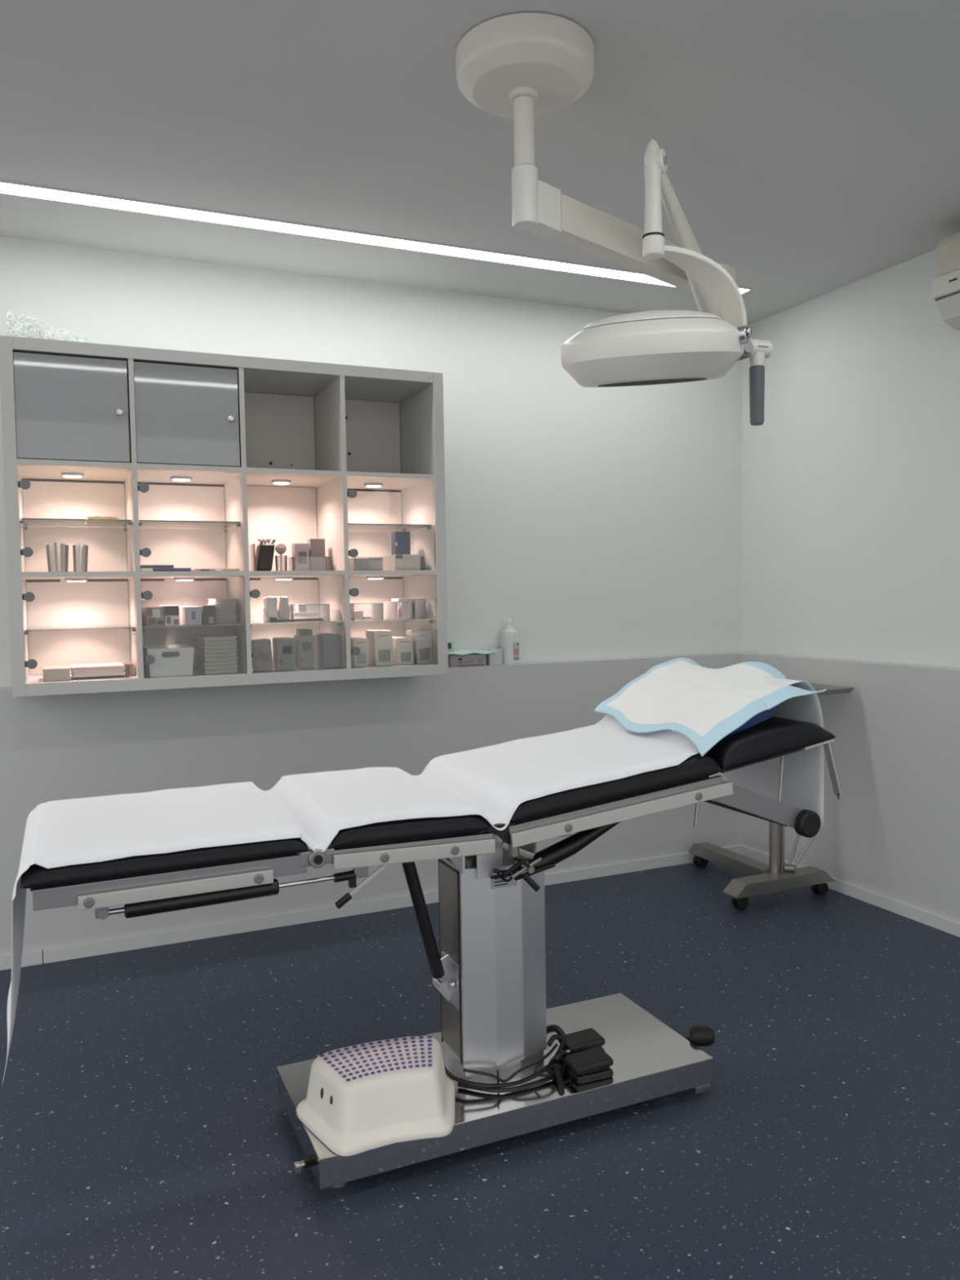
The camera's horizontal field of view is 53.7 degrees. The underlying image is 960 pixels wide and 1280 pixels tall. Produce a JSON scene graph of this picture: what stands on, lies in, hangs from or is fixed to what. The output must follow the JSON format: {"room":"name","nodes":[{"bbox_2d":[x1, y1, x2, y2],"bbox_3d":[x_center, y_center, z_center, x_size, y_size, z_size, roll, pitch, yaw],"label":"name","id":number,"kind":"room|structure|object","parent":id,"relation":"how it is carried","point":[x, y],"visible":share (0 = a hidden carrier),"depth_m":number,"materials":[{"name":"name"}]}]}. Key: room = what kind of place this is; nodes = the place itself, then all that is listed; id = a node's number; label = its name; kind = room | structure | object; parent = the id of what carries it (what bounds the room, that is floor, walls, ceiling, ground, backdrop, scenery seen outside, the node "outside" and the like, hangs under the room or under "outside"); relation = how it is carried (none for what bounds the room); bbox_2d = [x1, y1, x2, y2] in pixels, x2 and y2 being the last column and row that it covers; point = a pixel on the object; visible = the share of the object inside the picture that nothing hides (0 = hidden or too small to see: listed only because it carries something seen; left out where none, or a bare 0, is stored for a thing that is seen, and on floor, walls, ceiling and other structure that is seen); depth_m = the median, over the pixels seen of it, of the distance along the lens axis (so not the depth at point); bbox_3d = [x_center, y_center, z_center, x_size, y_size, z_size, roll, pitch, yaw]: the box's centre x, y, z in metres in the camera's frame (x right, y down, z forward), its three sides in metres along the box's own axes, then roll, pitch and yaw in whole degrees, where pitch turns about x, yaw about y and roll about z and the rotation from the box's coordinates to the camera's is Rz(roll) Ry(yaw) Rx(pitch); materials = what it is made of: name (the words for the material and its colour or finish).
{"room":"operating room","nodes":[
{"label":"operating room","id":0,"kind":"room"},
{"bbox_2d":[0,236,742,687],"bbox_3d":[-0.672,-0.167,3.780,4.400,2.511,0.100,-2,3,-24],"label":"wall","id":1,"kind":"structure","parent":0,"point":[603,522],"depth_m":4.07,"materials":[{"name":"paint"}]},
{"bbox_2d":[0,335,448,697],"bbox_3d":[-0.875,-0.410,3.399,1.466,1.115,0.413,-2,3,-24],"label":"upper cabinet","id":2,"kind":"object","parent":1,"relation":"attached to","point":[198,458],"visible":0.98,"depth_m":3.38,"materials":[{"name":"white laminate"}]},
{"bbox_2d":[5,311,86,342],"bbox_3d":[-1.407,-0.999,3.105,0.260,0.107,0.273,-2,3,-24],"label":"wire tangle","id":3,"kind":"object","parent":2,"relation":"on","point":[35,330],"visible":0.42,"depth_m":3.02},
{"bbox_2d":[42,665,70,681],"bbox_3d":[-1.399,0.110,3.131,0.080,0.040,0.160,-2,3,-24],"label":"cardboard box","id":4,"kind":"object","parent":2,"relation":"in","point":[61,673],"visible":0.98,"depth_m":3.06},
{"bbox_2d":[45,542,68,571],"bbox_3d":[-1.423,-0.276,3.193,0.072,0.105,0.072,-2,3,-24],"label":"jar","id":5,"kind":"object","parent":2,"relation":"in","point":[55,563],"visible":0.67,"depth_m":3.19,"materials":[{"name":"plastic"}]},
{"bbox_2d":[60,471,84,478],"bbox_3d":[-1.369,-0.553,3.183,0.072,0.012,0.072,-2,3,-24],"label":"lamp","id":6,"kind":"object","parent":2,"relation":"attached to","point":[65,474],"depth_m":3.16,"materials":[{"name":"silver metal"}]},
{"bbox_2d":[64,577,88,582],"bbox_3d":[-1.363,-0.203,3.200,0.072,0.012,0.072,-2,3,-24],"label":"lamp","id":7,"kind":"object","parent":2,"relation":"attached to","point":[68,580],"depth_m":3.17,"materials":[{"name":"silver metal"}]},
{"bbox_2d":[21,518,131,528],"bbox_3d":[-1.362,-0.393,3.200,0.327,0.005,0.338,-2,3,-24],"label":"glass shelf","id":8,"kind":"object","parent":2,"relation":"attached to","point":[25,522],"depth_m":3.16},
{"bbox_2d":[72,542,88,571],"bbox_3d":[-1.357,-0.279,3.221,0.050,0.107,0.050,-2,3,-24],"label":"jar","id":9,"kind":"object","parent":2,"relation":"in","point":[80,564],"visible":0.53,"depth_m":3.22,"materials":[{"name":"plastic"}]},
{"bbox_2d":[25,624,135,631],"bbox_3d":[-1.356,-0.042,3.217,0.327,0.005,0.338,-2,3,-24],"label":"glass shelf","id":10,"kind":"object","parent":2,"relation":"attached to","point":[28,627],"depth_m":3.26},
{"bbox_2d":[69,662,125,679],"bbox_3d":[-1.292,0.105,3.200,0.170,0.040,0.167,-2,3,-24],"label":"stack","id":11,"kind":"object","parent":2,"relation":"in","point":[108,670],"visible":0.98,"depth_m":3.13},
{"bbox_2d":[85,515,118,519],"bbox_3d":[-1.288,-0.408,3.225,0.110,0.021,0.104,-2,3,-24],"label":"bandage","id":12,"kind":"object","parent":2,"relation":"on","point":[87,517],"visible":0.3,"depth_m":3.18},
{"bbox_2d":[124,662,133,675],"bbox_3d":[-1.204,0.100,3.249,0.027,0.042,0.081,-2,3,-24],"label":"box","id":13,"kind":"object","parent":2,"relation":"in","point":[129,667],"visible":0.92,"depth_m":3.21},
{"bbox_2d":[141,606,164,626],"bbox_3d":[-1.147,-0.084,3.305,0.055,0.063,0.301,-2,3,-24],"label":"box","id":14,"kind":"object","parent":2,"relation":"on","point":[151,615],"visible":0.86,"depth_m":3.17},
{"bbox_2d":[156,604,179,625],"bbox_3d":[-1.097,-0.088,3.327,0.047,0.067,0.301,-2,3,-24],"label":"box","id":15,"kind":"object","parent":2,"relation":"on","point":[171,615],"visible":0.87,"depth_m":3.19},
{"bbox_2d":[142,644,194,677],"bbox_3d":[-1.083,0.070,3.288,0.150,0.095,0.246,-2,3,-24],"label":"plastic basket","id":16,"kind":"object","parent":2,"relation":"in","point":[170,660],"visible":0.96,"depth_m":3.19,"materials":[{"name":"plastic"}]},
{"bbox_2d":[152,568,191,571],"bbox_3d":[-1.070,-0.240,3.273,0.120,0.013,0.160,-2,3,-24],"label":"booklet","id":17,"kind":"object","parent":2,"relation":"in","point":[153,569],"visible":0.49,"depth_m":3.20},
{"bbox_2d":[140,564,173,568],"bbox_3d":[-1.113,-0.250,3.253,0.105,0.010,0.140,-2,3,-24],"label":"booklet","id":18,"kind":"object","parent":17,"relation":"on","point":[141,566],"visible":0.62,"depth_m":3.19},
{"bbox_2d":[170,475,191,481],"bbox_3d":[-1.048,-0.565,3.324,0.072,0.012,0.072,-2,3,-24],"label":"lamp","id":19,"kind":"object","parent":2,"relation":"attached to","point":[177,478],"depth_m":3.30,"materials":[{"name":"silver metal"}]},
{"bbox_2d":[173,577,195,581],"bbox_3d":[-1.042,-0.215,3.341,0.072,0.012,0.072,-2,3,-24],"label":"lamp","id":20,"kind":"object","parent":2,"relation":"attached to","point":[178,579],"depth_m":3.31,"materials":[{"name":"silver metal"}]},
{"bbox_2d":[138,520,239,529],"bbox_3d":[-1.041,-0.405,3.342,0.327,0.005,0.338,-2,3,-24],"label":"glass shelf","id":21,"kind":"object","parent":2,"relation":"attached to","point":[143,524],"depth_m":3.31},
{"bbox_2d":[178,606,201,625],"bbox_3d":[-1.033,-0.088,3.355,0.053,0.062,0.301,-2,3,-24],"label":"box","id":22,"kind":"object","parent":2,"relation":"on","point":[188,615],"visible":0.82,"depth_m":3.22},
{"bbox_2d":[142,622,243,627],"bbox_3d":[-1.035,-0.054,3.358,0.327,0.005,0.338,-2,3,-24],"label":"glass shelf","id":23,"kind":"object","parent":2,"relation":"attached to","point":[237,624],"depth_m":3.33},
{"bbox_2d":[192,604,216,624],"bbox_3d":[-0.984,-0.091,3.377,0.040,0.065,0.301,-2,3,-24],"label":"box","id":24,"kind":"object","parent":2,"relation":"on","point":[208,611],"visible":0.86,"depth_m":3.24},
{"bbox_2d":[191,568,239,571],"bbox_3d":[-0.929,-0.243,3.319,0.145,0.010,0.151,-2,3,-24],"label":"flat tray","id":25,"kind":"object","parent":2,"relation":"on","point":[225,569],"visible":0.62,"depth_m":3.25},
{"bbox_2d":[195,666,239,674],"bbox_3d":[-0.936,0.105,3.368,0.116,0.014,0.229,-2,3,-24],"label":"tray","id":26,"kind":"object","parent":2,"relation":"in","point":[227,670],"visible":0.72,"depth_m":3.28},
{"bbox_2d":[195,662,239,670],"bbox_3d":[-0.935,0.090,3.368,0.116,0.014,0.229,-2,3,-24],"label":"tray","id":27,"kind":"object","parent":26,"relation":"on","point":[227,666],"visible":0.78,"depth_m":3.28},
{"bbox_2d":[195,658,238,666],"bbox_3d":[-0.936,0.076,3.367,0.116,0.014,0.229,-2,3,-24],"label":"tray","id":28,"kind":"object","parent":27,"relation":"on","point":[202,662],"visible":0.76,"depth_m":3.28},
{"bbox_2d":[195,654,239,662],"bbox_3d":[-0.935,0.062,3.367,0.116,0.014,0.229,-2,3,-24],"label":"tray","id":29,"kind":"object","parent":28,"relation":"on","point":[226,658],"visible":0.74,"depth_m":3.28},
{"bbox_2d":[195,650,238,657],"bbox_3d":[-0.937,0.048,3.365,0.116,0.014,0.229,-2,3,-24],"label":"tray","id":30,"kind":"object","parent":29,"relation":"on","point":[200,653],"visible":0.74,"depth_m":3.28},
{"bbox_2d":[195,646,238,653],"bbox_3d":[-0.936,0.034,3.365,0.116,0.014,0.229,-2,3,-24],"label":"tray","id":31,"kind":"object","parent":30,"relation":"on","point":[225,650],"visible":0.74,"depth_m":3.27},
{"bbox_2d":[195,642,238,648],"bbox_3d":[-0.937,0.020,3.364,0.116,0.014,0.229,-2,3,-24],"label":"tray","id":32,"kind":"object","parent":31,"relation":"on","point":[199,645],"visible":0.74,"depth_m":3.27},
{"bbox_2d":[195,639,238,644],"bbox_3d":[-0.936,0.005,3.364,0.116,0.014,0.229,-2,3,-24],"label":"tray","id":33,"kind":"object","parent":32,"relation":"on","point":[224,642],"visible":0.74,"depth_m":3.27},
{"bbox_2d":[195,634,237,640],"bbox_3d":[-0.938,-0.009,3.363,0.116,0.014,0.229,-2,3,-24],"label":"tray","id":34,"kind":"object","parent":33,"relation":"on","point":[210,637],"visible":1,"depth_m":3.28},
{"bbox_2d":[216,620,237,623],"bbox_3d":[-0.925,-0.065,3.399,0.076,0.010,0.212,-2,3,-24],"label":"tray","id":35,"kind":"object","parent":2,"relation":"on","point":[229,621],"visible":0.46,"depth_m":3.31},
{"bbox_2d":[215,617,237,621],"bbox_3d":[-0.925,-0.075,3.398,0.076,0.010,0.212,-2,3,-24],"label":"tray","id":36,"kind":"object","parent":35,"relation":"on","point":[216,619],"visible":0.5,"depth_m":3.31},
{"bbox_2d":[215,614,236,617],"bbox_3d":[-0.924,-0.085,3.398,0.076,0.010,0.212,-2,3,-24],"label":"tray","id":37,"kind":"object","parent":36,"relation":"on","point":[234,615],"visible":0.54,"depth_m":3.31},
{"bbox_2d":[215,612,237,615],"bbox_3d":[-0.926,-0.095,3.397,0.076,0.010,0.212,-2,3,-24],"label":"tray","id":38,"kind":"object","parent":37,"relation":"on","point":[219,613],"visible":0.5,"depth_m":3.31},
{"bbox_2d":[215,609,236,613],"bbox_3d":[-0.926,-0.104,3.397,0.076,0.010,0.212,-2,3,-24],"label":"tray","id":39,"kind":"object","parent":38,"relation":"on","point":[216,611],"visible":0.5,"depth_m":3.31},
{"bbox_2d":[215,606,237,609],"bbox_3d":[-0.925,-0.114,3.397,0.076,0.010,0.212,-2,3,-24],"label":"tray","id":40,"kind":"object","parent":39,"relation":"on","point":[223,607],"visible":0.61,"depth_m":3.31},
{"bbox_2d":[206,604,235,607],"bbox_3d":[-0.927,-0.124,3.396,0.076,0.010,0.212,-2,3,-24],"label":"tray","id":41,"kind":"object","parent":40,"relation":"on","point":[215,605],"visible":0.83,"depth_m":3.31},
{"bbox_2d":[207,600,237,604],"bbox_3d":[-0.926,-0.134,3.396,0.076,0.010,0.212,-2,3,-24],"label":"tray","id":42,"kind":"object","parent":41,"relation":"on","point":[228,602],"visible":0.85,"depth_m":3.31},
{"bbox_2d":[207,598,236,601],"bbox_3d":[-0.925,-0.143,3.396,0.076,0.010,0.212,-2,3,-24],"label":"tray","id":43,"kind":"object","parent":42,"relation":"on","point":[212,599],"visible":1,"depth_m":3.31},
{"bbox_2d":[251,638,273,671],"bbox_3d":[-0.775,0.052,3.360,0.069,0.113,0.081,-2,3,-24],"label":"box","id":44,"kind":"object","parent":2,"relation":"in","point":[264,663],"visible":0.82,"depth_m":3.33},
{"bbox_2d":[249,538,275,570],"bbox_3d":[-0.784,-0.306,3.440,0.088,0.121,0.100,-2,3,-24],"label":"bundle","id":45,"kind":"object","parent":2,"relation":"in","point":[262,559],"visible":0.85,"depth_m":3.41,"materials":[{"name":"black plastic"}]},
{"bbox_2d":[262,595,279,622],"bbox_3d":[-0.752,-0.111,3.408,0.050,0.094,0.071,-2,3,-24],"label":"packet","id":46,"kind":"object","parent":2,"relation":"on","point":[270,610],"visible":0.93,"depth_m":3.38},
{"bbox_2d":[275,542,287,570],"bbox_3d":[-0.734,-0.304,3.495,0.044,0.109,0.044,-2,3,-24],"label":"brush","id":47,"kind":"object","parent":2,"relation":"on","point":[280,548],"visible":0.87,"depth_m":3.49,"materials":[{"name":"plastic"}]},
{"bbox_2d":[275,555,287,570],"bbox_3d":[-0.733,-0.280,3.497,0.044,0.062,0.044,-2,3,-24],"label":"jar","id":48,"kind":"object","parent":2,"relation":"on","point":[281,556],"depth_m":3.49,"materials":[{"name":"clear plastic"}]},
{"bbox_2d":[271,479,291,484],"bbox_3d":[-0.726,-0.577,3.466,0.072,0.012,0.072,-2,3,-24],"label":"lamp","id":49,"kind":"object","parent":2,"relation":"attached to","point":[277,482],"depth_m":3.44,"materials":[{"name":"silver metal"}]},
{"bbox_2d":[276,596,289,622],"bbox_3d":[-0.713,-0.111,3.430,0.039,0.092,0.053,-2,3,-24],"label":"packet","id":50,"kind":"object","parent":2,"relation":"on","point":[282,605],"visible":0.73,"depth_m":3.41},
{"bbox_2d":[273,576,293,580],"bbox_3d":[-0.721,-0.227,3.482,0.072,0.012,0.072,-2,3,-24],"label":"lamp","id":51,"kind":"object","parent":2,"relation":"attached to","point":[277,578],"depth_m":3.46,"materials":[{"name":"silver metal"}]},
{"bbox_2d":[272,636,295,670],"bbox_3d":[-0.704,0.049,3.402,0.067,0.115,0.081,-2,3,-24],"label":"box","id":52,"kind":"object","parent":2,"relation":"in","point":[283,648],"visible":0.98,"depth_m":3.37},
{"bbox_2d":[269,617,323,622],"bbox_3d":[-0.655,-0.074,3.386,0.192,0.016,0.016,-2,3,-24],"label":"forceps","id":53,"kind":"object","parent":2,"relation":"on","point":[271,620],"visible":1,"depth_m":3.38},
{"bbox_2d":[250,620,342,625],"bbox_3d":[-0.714,-0.066,3.499,0.327,0.005,0.338,-2,3,-24],"label":"glass shelf","id":54,"kind":"object","parent":2,"relation":"attached to","point":[252,622],"depth_m":3.48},
{"bbox_2d":[293,628,315,668],"bbox_3d":[-0.639,0.031,3.441,0.065,0.143,0.081,-2,3,-24],"label":"box","id":55,"kind":"object","parent":2,"relation":"in","point":[304,640],"visible":0.94,"depth_m":3.41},
{"bbox_2d":[288,604,329,622],"bbox_3d":[-0.634,-0.100,3.482,0.135,0.062,0.120,-2,3,-24],"label":"acrylic holder","id":56,"kind":"object","parent":2,"relation":"on","point":[325,608],"visible":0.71,"depth_m":3.48,"materials":[{"name":"clear plastic"}]},
{"bbox_2d":[293,611,318,616],"bbox_3d":[-0.640,-0.095,3.458,0.085,0.014,0.060,-2,3,-24],"label":"box","id":57,"kind":"object","parent":56,"relation":"in","point":[311,613],"visible":0.88,"depth_m":3.43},
{"bbox_2d":[295,604,306,612],"bbox_3d":[-0.657,-0.117,3.477,0.030,0.028,0.050,-2,3,-24],"label":"box","id":58,"kind":"object","parent":57,"relation":"on","point":[299,607],"visible":1,"depth_m":3.46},
{"bbox_2d":[288,556,330,570],"bbox_3d":[-0.633,-0.279,3.508,0.130,0.055,0.120,-2,3,-24],"label":"acrylic holder","id":59,"kind":"object","parent":2,"relation":"on","point":[291,560],"visible":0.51,"depth_m":3.50,"materials":[{"name":"clear plastic"}]},
{"bbox_2d":[291,543,309,570],"bbox_3d":[-0.660,-0.304,3.489,0.053,0.100,0.051,-2,3,-24],"label":"carton","id":60,"kind":"object","parent":59,"relation":"in","point":[300,551],"visible":0.75,"depth_m":3.47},
{"bbox_2d":[306,538,325,570],"bbox_3d":[-0.609,-0.316,3.523,0.056,0.118,0.050,-2,3,-24],"label":"carton","id":61,"kind":"object","parent":59,"relation":"in","point":[317,546],"visible":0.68,"depth_m":3.50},
{"bbox_2d":[313,633,340,668],"bbox_3d":[-0.566,0.038,3.496,0.068,0.122,0.160,-2,3,-24],"label":"case","id":62,"kind":"object","parent":2,"relation":"in","point":[327,646],"visible":0.91,"depth_m":3.43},
{"bbox_2d":[350,636,368,666],"bbox_3d":[-0.457,0.044,3.523,0.057,0.105,0.123,-2,3,-24],"label":"dispenser","id":63,"kind":"object","parent":2,"relation":"in","point":[362,660],"visible":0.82,"depth_m":3.47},
{"bbox_2d":[353,557,370,570],"bbox_3d":[-0.430,-0.275,3.437,0.058,0.047,0.028,-2,3,-24],"label":"storage box","id":64,"kind":"object","parent":2,"relation":"in","point":[360,563],"visible":0.89,"depth_m":3.43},
{"bbox_2d":[348,556,382,570],"bbox_3d":[-0.432,-0.281,3.541,0.095,0.050,0.161,-2,3,-24],"label":"storage box","id":65,"kind":"object","parent":2,"relation":"in","point":[375,563],"visible":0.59,"depth_m":3.48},
{"bbox_2d":[349,603,383,620],"bbox_3d":[-0.442,-0.108,3.577,0.115,0.062,0.140,-2,3,-24],"label":"acrylic holder","id":66,"kind":"object","parent":2,"relation":"on","point":[377,608],"visible":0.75,"depth_m":3.57,"materials":[{"name":"clear plastic"}]},
{"bbox_2d":[364,482,382,487],"bbox_3d":[-0.405,-0.589,3.607,0.072,0.012,0.072,-2,3,-24],"label":"lamp","id":67,"kind":"object","parent":2,"relation":"attached to","point":[366,484],"depth_m":3.58,"materials":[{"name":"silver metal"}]},
{"bbox_2d":[365,629,393,666],"bbox_3d":[-0.377,0.028,3.557,0.072,0.130,0.123,-2,3,-24],"label":"dispenser","id":68,"kind":"object","parent":2,"relation":"in","point":[380,653],"visible":0.98,"depth_m":3.51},
{"bbox_2d":[347,523,431,532],"bbox_3d":[-0.399,-0.429,3.624,0.327,0.005,0.338,-2,3,-24],"label":"glass shelf","id":69,"kind":"object","parent":2,"relation":"attached to","point":[352,527],"depth_m":3.59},
{"bbox_2d":[350,617,433,622],"bbox_3d":[-0.393,-0.078,3.641,0.327,0.005,0.338,-2,3,-24],"label":"glass shelf","id":70,"kind":"object","parent":2,"relation":"attached to","point":[428,619],"depth_m":3.60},
{"bbox_2d":[385,601,412,619],"bbox_3d":[-0.314,-0.115,3.634,0.065,0.066,0.140,-2,3,-24],"label":"acrylic holder","id":71,"kind":"object","parent":2,"relation":"on","point":[390,606],"visible":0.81,"depth_m":3.63,"materials":[{"name":"clear plastic"}]},
{"bbox_2d":[382,554,420,570],"bbox_3d":[-0.314,-0.293,3.637,0.100,0.060,0.221,-2,3,-24],"label":"storage box","id":72,"kind":"object","parent":2,"relation":"in","point":[396,562],"visible":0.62,"depth_m":3.54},
{"bbox_2d":[391,531,410,555],"bbox_3d":[-0.304,-0.369,3.633,0.060,0.090,0.051,-2,3,-24],"label":"carton","id":73,"kind":"object","parent":72,"relation":"on","point":[400,540],"visible":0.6,"depth_m":3.61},
{"bbox_2d":[392,635,413,665],"bbox_3d":[-0.300,0.040,3.592,0.065,0.102,0.123,-2,3,-24],"label":"dispenser","id":74,"kind":"object","parent":2,"relation":"in","point":[402,646],"visible":0.92,"depth_m":3.54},
{"bbox_2d":[408,598,426,618],"bbox_3d":[-0.254,-0.121,3.659,0.045,0.075,0.140,-2,3,-24],"label":"acrylic holder","id":75,"kind":"object","parent":2,"relation":"on","point":[419,606],"visible":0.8,"depth_m":3.64,"materials":[{"name":"clear plastic"}]},
{"bbox_2d":[405,629,432,664],"bbox_3d":[-0.232,0.025,3.621,0.065,0.126,0.123,-2,3,-24],"label":"dispenser","id":76,"kind":"object","parent":2,"relation":"in","point":[421,638],"visible":0.95,"depth_m":3.57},
{"bbox_2d":[0,844,741,970],"bbox_3d":[-0.634,1.069,3.690,4.114,0.050,0.014,-2,3,-24],"label":"baseboard","id":77,"kind":"structure","parent":1,"relation":"attached to","point":[32,957],"depth_m":3.62,"materials":[{"name":"paint"}]},
{"bbox_2d":[0,651,752,962],"bbox_3d":[-0.622,0.610,3.732,4.200,0.962,0.086,-2,3,-24],"label":"wall panel","id":78,"kind":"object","parent":1,"relation":"attached to","point":[69,746],"depth_m":3.63,"materials":[{"name":"paint"}]},
{"bbox_2d":[448,653,486,666],"bbox_3d":[-0.062,0.083,3.955,0.160,0.050,0.081,-2,3,-24],"label":"glove box","id":79,"kind":"object","parent":78,"relation":"on","point":[475,659],"visible":0.73,"depth_m":3.92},
{"bbox_2d":[447,640,496,655],"bbox_3d":[-0.054,0.032,3.950,0.226,0.056,0.096,-2,3,-24],"label":"packet","id":80,"kind":"object","parent":79,"relation":"on","point":[451,644],"visible":0.74,"depth_m":3.92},
{"bbox_2d":[482,648,502,665],"bbox_3d":[0.052,0.071,4.004,0.060,0.066,0.072,-2,3,-24],"label":"carton","id":81,"kind":"object","parent":78,"relation":"on","point":[492,659],"visible":0.84,"depth_m":3.97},
{"bbox_2d":[500,619,519,664],"bbox_3d":[0.127,0.007,4.036,0.078,0.188,0.079,-2,3,-24],"label":"bottle","id":82,"kind":"object","parent":78,"relation":"on","point":[509,641],"visible":0.97,"depth_m":4.00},
{"bbox_2d":[0,860,959,1279],"bbox_3d":[-0.401,1.350,-0.687,7.600,0.100,8.600,-2,3,-24],"label":"floor","id":83,"kind":"structure","parent":0,"point":[147,1132],"depth_m":2.29,"materials":[{"name":"plastic"}]},
{"bbox_2d":[20,716,844,1189],"bbox_3d":[-0.049,0.688,2.299,1.881,0.925,0.573,-2,3,-24],"label":"table","id":84,"kind":"object","parent":83,"relation":"on","point":[489,973],"visible":0.51,"depth_m":2.22,"materials":[{"name":"silver metal"}]},
{"bbox_2d":[20,837,309,888],"bbox_3d":[-0.680,0.398,2.009,0.512,0.045,0.550,-2,3,-24],"label":"cushion","id":85,"kind":"object","parent":84,"relation":"on","point":[135,869],"depth_m":1.76,"materials":[{"name":"black leather"}]},
{"bbox_2d":[296,1035,454,1156],"bbox_3d":[-0.209,0.995,2.111,0.366,0.135,0.269,-2,3,-24],"label":"step stool","id":86,"kind":"object","parent":84,"relation":"on","point":[364,1097],"visible":1,"depth_m":2.04,"materials":[{"name":"beige plastic"}]},
{"bbox_2d":[329,814,489,847],"bbox_3d":[-0.247,0.379,2.199,0.342,0.051,0.550,-2,3,-24],"label":"seat cushion","id":87,"kind":"object","parent":84,"relation":"on","point":[430,832],"depth_m":1.96,"materials":[{"name":"black leather"}]},
{"bbox_2d":[2,678,823,1083],"bbox_3d":[-0.070,0.434,2.279,1.946,0.614,0.539,-2,3,-24],"label":"paper sheet","id":88,"kind":"object","parent":84,"relation":"on","point":[491,782],"visible":0.77,"depth_m":2.15,"materials":[{"name":"paper"}]},
{"bbox_2d":[594,657,826,756],"bbox_3d":[0.597,0.163,2.571,0.409,0.194,0.559,-2,3,-24],"label":"pad","id":89,"kind":"object","parent":88,"relation":"on","point":[705,705],"visible":0.98,"depth_m":2.51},
{"bbox_2d":[717,705,777,742],"bbox_3d":[0.570,0.193,2.567,0.195,0.097,0.490,-2,3,-24],"label":"pillow","id":90,"kind":"object","parent":88,"relation":"on","point":[759,717],"visible":0.1,"depth_m":2.36,"materials":[{"name":"blue fabric"}]},
{"bbox_2d":[546,1024,573,1089],"bbox_3d":[0.199,1.011,2.317,0.089,0.072,0.202,-2,3,-15],"label":"cable","id":91,"kind":"object","parent":84,"relation":"on","point":[559,1058],"visible":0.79,"depth_m":2.31,"materials":[{"name":"black plastic"}]},
{"bbox_2d":[558,1027,604,1054],"bbox_3d":[0.256,1.018,2.383,0.104,0.046,0.078,-2,3,-24],"label":"foot pedal","id":92,"kind":"object","parent":84,"relation":"on","point":[577,1042],"visible":0.65,"depth_m":2.36,"materials":[{"name":"black plastic"}]},
{"bbox_2d":[564,1047,613,1084],"bbox_3d":[0.262,1.023,2.280,0.104,0.046,0.078,-2,3,-24],"label":"foot pedal","id":93,"kind":"object","parent":84,"relation":"on","point":[594,1064],"visible":1,"depth_m":2.26,"materials":[{"name":"black plastic"}]},
{"bbox_2d":[510,752,722,822],"bbox_3d":[0.213,0.323,2.400,0.557,0.109,0.550,-2,3,-24],"label":"cushion","id":94,"kind":"object","parent":84,"relation":"on","point":[689,782],"depth_m":2.17,"materials":[{"name":"black leather"}]},
{"bbox_2d":[705,716,835,769],"bbox_3d":[0.631,0.249,2.581,0.352,0.097,0.550,-2,3,-24],"label":"cushion","id":95,"kind":"object","parent":84,"relation":"on","point":[774,737],"depth_m":2.33,"materials":[{"name":"black leather"}]},
{"bbox_2d":[688,682,853,910],"bbox_3d":[1.122,0.618,4.029,0.540,0.862,0.690,-2,3,-24],"label":"stand","id":96,"kind":"object","parent":83,"relation":"on","point":[762,878],"visible":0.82,"depth_m":3.85,"materials":[{"name":"metal"}]},
{"bbox_2d":[808,682,853,695],"bbox_3d":[1.210,0.212,3.838,0.505,0.037,0.300,-2,3,-24],"label":"tray","id":97,"kind":"object","parent":96,"relation":"on","point":[830,689],"depth_m":3.80,"materials":[{"name":"metal"}]},
{"bbox_2d":[0,0,959,324],"bbox_3d":[0.194,-1.389,1.706,4.400,0.100,4.500,-2,3,-24],"label":"ceiling","id":98,"kind":"structure","parent":0,"point":[811,148],"depth_m":2.58,"materials":[{"name":"paint"}]},
{"bbox_2d":[0,179,751,294],"bbox_3d":[-0.295,-1.407,3.357,3.074,0.006,0.088,-2,3,-24],"label":"ceiling light strip","id":99,"kind":"object","parent":98,"relation":"attached to","point":[10,188],"visible":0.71,"depth_m":3.23,"materials":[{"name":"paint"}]},
{"bbox_2d":[455,12,773,425],"bbox_3d":[0.475,-0.951,2.352,1.058,0.844,0.555,-3,3,-37],"label":"lamp","id":100,"kind":"object","parent":98,"relation":"attached to","point":[523,67],"visible":1,"depth_m":2.19,"materials":[{"name":"white metal"}]},
{"bbox_2d":[527,180,561,238],"bbox_3d":[0.141,-1.027,2.258,0.060,0.101,0.099,2,4,45],"label":"surgical light arm","id":101,"kind":"object","parent":100,"relation":"attached to","point":[544,199],"depth_m":2.24,"materials":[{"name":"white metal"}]},
{"bbox_2d":[742,248,959,667],"bbox_3d":[2.182,-0.158,2.633,0.100,2.511,4.300,-2,3,-24],"label":"wall","id":102,"kind":"structure","parent":0,"point":[851,473],"depth_m":3.89,"materials":[{"name":"paint"}]},
{"bbox_2d":[740,652,959,922],"bbox_3d":[2.127,0.620,2.593,0.086,0.962,4.214,-2,3,-24],"label":"wall panel","id":103,"kind":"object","parent":102,"relation":"attached to","point":[894,833],"depth_m":3.69,"materials":[{"name":"paint"}]},
{"bbox_2d":[740,844,959,937],"bbox_3d":[2.091,1.078,2.588,0.014,0.050,4.200,-2,3,-24],"label":"baseboard","id":104,"kind":"structure","parent":102,"relation":"attached to","point":[935,921],"depth_m":3.71,"materials":[{"name":"paint"}]},
{"bbox_2d":[932,232,959,330],"bbox_3d":[1.825,-1.232,2.976,0.204,0.305,0.796,-2,3,-24],"label":"air conditioner","id":105,"kind":"object","parent":102,"relation":"attached to","point":[946,285],"visible":1,"depth_m":3.26,"materials":[{"name":"plastic"}]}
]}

